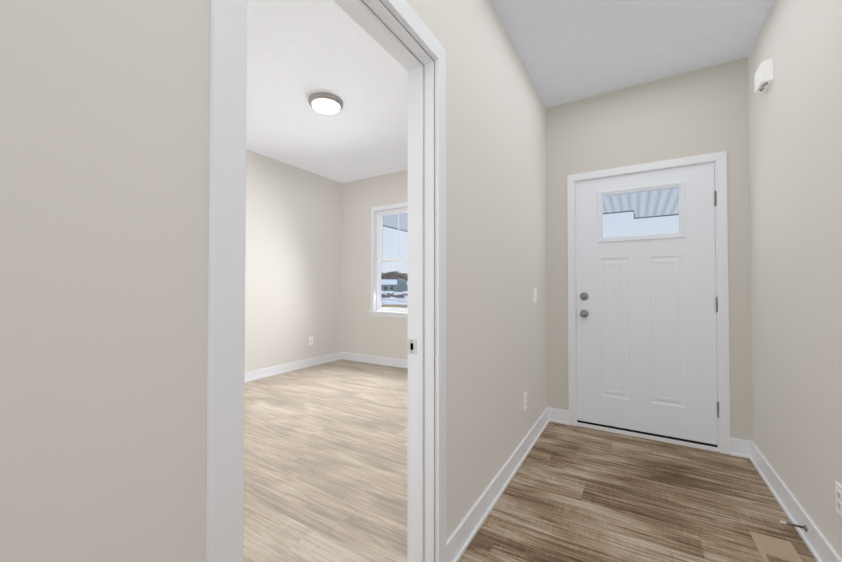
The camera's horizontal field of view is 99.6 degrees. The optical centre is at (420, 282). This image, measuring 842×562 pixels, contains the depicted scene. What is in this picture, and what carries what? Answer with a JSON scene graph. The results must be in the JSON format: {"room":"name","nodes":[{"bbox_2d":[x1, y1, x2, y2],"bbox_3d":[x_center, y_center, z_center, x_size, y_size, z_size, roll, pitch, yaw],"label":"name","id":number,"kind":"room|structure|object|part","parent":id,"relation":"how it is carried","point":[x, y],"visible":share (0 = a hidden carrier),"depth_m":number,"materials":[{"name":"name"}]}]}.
{"room":"entrance hallway","nodes":[
{"label":"entrance hallway","id":0,"kind":"room"},
{"bbox_2d":[0,0,546,561],"bbox_3d":[-0.068,-0.328,1.319,0.128,3.000,6.740,-1,-1,31],"label":"wall","id":1,"kind":"structure","parent":0,"point":[104,182],"depth_m":0.57,"materials":[{"name":"grey paint"}]},
{"bbox_2d":[206,0,446,561],"bbox_3d":[-0.206,0.098,1.086,0.160,2.141,0.976,-1,-1,31],"label":"door frame","id":2,"kind":"structure","parent":1,"relation":"attached to","point":[226,319],"depth_m":1.19,"materials":[{"name":"white paint"}]},
{"bbox_2d":[408,339,416,354],"bbox_3d":[-0.036,0.259,1.442,0.043,0.060,0.004,-1,-1,31],"label":"strike plate","id":3,"kind":"object","parent":2,"relation":"attached to","point":[412,346],"visible":1,"depth_m":1.44,"materials":[{"name":"silver metal"}]},
{"bbox_2d":[447,407,554,561],"bbox_3d":[0.607,1.128,2.263,0.025,0.115,1.950,-1,-1,31],"label":"baseboard","id":4,"kind":"structure","parent":1,"relation":"attached to","point":[460,539],"depth_m":1.87,"materials":[{"name":"white paint"}]},
{"bbox_2d":[524,392,526,410],"bbox_3d":[0.734,0.829,2.494,0.008,0.115,0.070,-1,-1,31],"label":"outlet","id":5,"kind":"object","parent":1,"relation":"attached to","point":[525,400],"visible":1,"depth_m":2.48,"materials":[{"name":"white plastic"}]},
{"bbox_2d":[534,288,536,302],"bbox_3d":[0.893,0.095,2.757,0.017,0.115,0.070,-1,-1,31],"label":"light switch","id":6,"kind":"object","parent":1,"relation":"attached to","point":[535,295],"visible":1,"depth_m":2.75,"materials":[{"name":"white plastic"}]},
{"bbox_2d":[245,149,341,371],"bbox_3d":[-2.388,-0.286,4.178,0.160,3.000,4.260,-1,-1,31],"label":"wall","id":7,"kind":"structure","parent":0,"point":[293,274],"depth_m":4.96,"materials":[{"name":"grey paint"}]},
{"bbox_2d":[244,352,340,381],"bbox_3d":[-2.320,1.155,4.091,0.025,0.115,3.980,-1,-1,31],"label":"baseboard","id":8,"kind":"structure","parent":7,"relation":"attached to","point":[277,370],"depth_m":4.91,"materials":[{"name":"white paint"}]},
{"bbox_2d":[309,337,312,344],"bbox_3d":[-1.623,0.856,5.259,0.008,0.115,0.070,-1,-1,31],"label":"outlet","id":9,"kind":"object","parent":7,"relation":"attached to","point":[310,340],"visible":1,"depth_m":5.25,"materials":[{"name":"white plastic"}]},
{"bbox_2d":[246,0,407,182],"bbox_3d":[-0.910,-1.762,3.279,3.322,0.176,3.980,-1,-1,31],"label":"ceiling","id":10,"kind":"structure","parent":0,"point":[299,52],"depth_m":3.12,"materials":[{"name":"white paint"}]},
{"bbox_2d":[308,92,342,113],"bbox_3d":[-0.875,-1.628,3.279,0.312,0.091,0.312,-1,-1,31],"label":"flush-mount light","id":11,"kind":"object","parent":10,"relation":"attached to","point":[324,103],"visible":1,"depth_m":3.20,"materials":[{"name":"grey metal"}]},
{"bbox_2d":[341,170,407,359],"bbox_3d":[0.164,-0.274,5.027,3.322,3.000,0.160,-1,-1,31],"label":"wall","id":12,"kind":"structure","parent":0,"point":[364,332],"depth_m":5.57,"materials":[{"name":"grey paint"}]},
{"bbox_2d":[341,352,407,367],"bbox_3d":[0.129,1.167,4.918,3.292,0.115,0.025,-1,-1,31],"label":"baseboard","id":13,"kind":"structure","parent":12,"relation":"attached to","point":[394,362],"depth_m":5.42,"materials":[{"name":"white paint"}]},
{"bbox_2d":[369,311,407,317],"bbox_3d":[-0.255,0.468,5.194,1.218,0.077,0.120,-1,-1,31],"label":"window sill","id":14,"kind":"structure","parent":12,"relation":"attached to","point":[391,314],"depth_m":5.29,"materials":[{"name":"white paint"}]},
{"bbox_2d":[371,202,407,313],"bbox_3d":[-0.267,-0.345,5.186,1.178,1.648,0.016,-1,-1,31],"label":"window frame","id":15,"kind":"structure","parent":12,"relation":"in","point":[391,206],"depth_m":5.46,"materials":[{"name":"white paint"}]},
{"bbox_2d":[374,206,407,310],"bbox_3d":[-0.226,-0.346,5.255,1.086,1.552,0.145,-1,-1,31],"label":"liner","id":16,"kind":"object","parent":12,"relation":"attached to","point":[375,260],"visible":0.08,"depth_m":5.48,"materials":[{"name":"white paint"}]},
{"bbox_2d":[377,208,407,311],"bbox_3d":[-0.212,-0.337,5.277,1.050,1.534,0.085,-1,-1,31],"label":"window","id":17,"kind":"structure","parent":16,"relation":"attached to","point":[380,245],"depth_m":5.48,"materials":[{"name":"white plastic"}]},
{"bbox_2d":[243,359,816,561],"bbox_3d":[-0.950,1.208,1.715,5.150,0.060,6.940,-1,-1,31],"label":"floor","id":18,"kind":"structure","parent":0,"point":[325,462],"depth_m":2.02,"materials":[{"name":"brown wood"}]},
{"bbox_2d":[749,531,801,561],"bbox_3d":[1.535,1.173,1.519,0.140,0.004,0.293,-1,-1,31],"label":"floor vent","id":19,"kind":"object","parent":18,"relation":"in","point":[771,549],"visible":1,"depth_m":1.56,"materials":[{"name":"beige metal"}]},
{"bbox_2d":[491,0,774,107],"bbox_3d":[0.243,-1.738,0.438,1.340,0.307,5.520,-1,-1,31],"label":"ceiling","id":20,"kind":"structure","parent":0,"point":[570,50],"depth_m":2.27,"materials":[{"name":"white paint"}]},
{"bbox_2d":[546,57,752,440],"bbox_3d":[1.716,-0.306,2.845,1.340,3.000,0.160,-1,-1,31],"label":"wall","id":21,"kind":"structure","parent":0,"point":[702,111],"depth_m":2.69,"materials":[{"name":"grey paint"}]},
{"bbox_2d":[383,188,678,230],"bbox_3d":[1.934,-1.282,5.137,7.050,0.220,3.940,-1,-1,31],"label":"porch roof","id":22,"kind":"structure","parent":21,"relation":"attached to","point":[608,208],"depth_m":5.47,"materials":[{"name":"grey metal"}]},
{"bbox_2d":[383,210,678,231],"bbox_3d":[2.204,-1.273,5.610,7.080,0.245,2.910,-1,-1,31],"label":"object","id":23,"kind":"structure","parent":22,"relation":"attached to","point":[603,213],"depth_m":6.18,"materials":[{"name":"grey"}]},
{"bbox_2d":[576,162,718,444],"bbox_3d":[1.700,0.145,2.748,0.925,2.005,0.111,-1,-1,31],"label":"front door","id":24,"kind":"structure","parent":21,"relation":"in","point":[646,308],"depth_m":2.73,"materials":[{"name":"white paint"}]},
{"bbox_3d":[1.344,0.184,2.938,0.066,0.210,0.067,-1,-1,31],"label":"knob","id":25,"kind":"part","parent":24,"relation":"part of","materials":[{"name":"grey metal"}]},
{"bbox_3d":[1.710,-0.542,2.790,0.518,0.358,0.006,-1,-1,31],"label":"panel","id":26,"kind":"part","parent":24,"relation":"part of","materials":[{"name":"clear glass"}]},
{"bbox_3d":[1.697,-0.541,2.768,0.582,0.419,0.013,-1,-1,31],"label":"frame","id":27,"kind":"part","parent":24,"relation":"part of","materials":[{"name":"white paint"}]},
{"bbox_3d":[2.100,0.146,2.529,0.012,1.601,0.042,-1,-1,31],"label":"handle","id":28,"kind":"part","parent":24,"relation":"part of","materials":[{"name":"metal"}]},
{"bbox_2d":[577,420,718,451],"bbox_3d":[1.746,1.171,2.819,0.921,0.046,0.196,-1,-1,31],"label":"front door threshold sill","id":29,"kind":"structure","parent":21,"relation":"attached to","point":[672,440],"depth_m":2.71,"materials":[{"name":"white paint"}]},
{"bbox_2d":[567,151,730,454],"bbox_3d":[1.736,0.138,2.816,1.045,2.112,0.177,-1,-1,31],"label":"door frame","id":30,"kind":"structure","parent":21,"relation":"attached to","point":[720,158],"depth_m":2.52,"materials":[{"name":"white paint"}]},
{"bbox_2d":[748,0,841,558],"bbox_3d":[0.908,-0.346,0.107,0.120,3.000,5.680,-1,-1,31],"label":"wall","id":31,"kind":"structure","parent":0,"point":[795,146],"depth_m":1.69,"materials":[{"name":"grey paint"}]},
{"bbox_2d":[754,58,772,92],"bbox_3d":[1.997,-1.201,2.075,0.048,0.121,0.152,-1,-1,31],"label":"door chime","id":32,"kind":"object","parent":31,"relation":"attached to","point":[763,76],"visible":1,"depth_m":2.03,"materials":[{"name":"white plastic"}]},
{"bbox_2d":[739,439,841,561],"bbox_3d":[0.794,1.096,0.061,0.050,0.115,5.520,-1,-1,31],"label":"baseboard","id":33,"kind":"structure","parent":31,"relation":"attached to","point":[814,539],"depth_m":1.77,"materials":[{"name":"white paint"}]},
{"bbox_2d":[780,520,806,530],"bbox_3d":[1.713,1.115,1.638,0.087,0.026,0.026,-1,-1,31],"label":"door stop","id":34,"kind":"object","parent":33,"relation":"attached to","point":[804,527],"visible":1,"depth_m":1.63,"materials":[{"name":"grey metal"}]},
{"bbox_2d":[835,481,841,516],"bbox_3d":[1.605,0.834,1.362,0.008,0.115,0.070,-1,-1,31],"label":"outlet","id":35,"kind":"object","parent":31,"relation":"attached to","point":[838,489],"visible":1,"depth_m":1.37,"materials":[{"name":"white plastic"}]},
{"label":"outside","id":36,"kind":"structure","parent":0,"visible":0},
{"bbox_2d":[381,292,407,304],"bbox_3d":[21.492,3.817,133.040,700.000,0.400,550.000,-1,-1,31],"label":"ground","id":37,"kind":"structure","parent":36,"point":[395,300],"depth_m":47.40,"materials":[{"name":"white snow"}]},
{"bbox_2d":[381,278,407,291],"bbox_3d":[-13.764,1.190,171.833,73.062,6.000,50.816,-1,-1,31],"label":"house","id":38,"kind":"structure","parent":37,"relation":"on","point":[401,286],"depth_m":149.13,"materials":[{"name":"grey"}]},
{"bbox_2d":[381,291,407,297],"bbox_3d":[-5.756,2.246,76.400,22.716,1.169,27.585,-1,-1,31],"label":"snow pile","id":39,"kind":"object","parent":37,"relation":"on","point":[388,294],"depth_m":67.17,"materials":[{"name":"white snow"}]},
{"bbox_2d":[381,271,407,280],"bbox_3d":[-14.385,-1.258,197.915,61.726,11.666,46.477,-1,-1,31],"label":"tree","id":40,"kind":"object","parent":37,"relation":"on","point":[395,273],"depth_m":196.47,"materials":[{"name":"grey plant"}]},
{"bbox_2d":[381,304,407,307],"bbox_3d":[-2.178,2.078,29.834,8.341,0.030,8.525,-1,-1,31],"label":"ground","id":41,"kind":"structure","parent":37,"relation":"on","point":[394,306],"depth_m":31.36,"materials":[{"name":"brown plant"}]}
]}

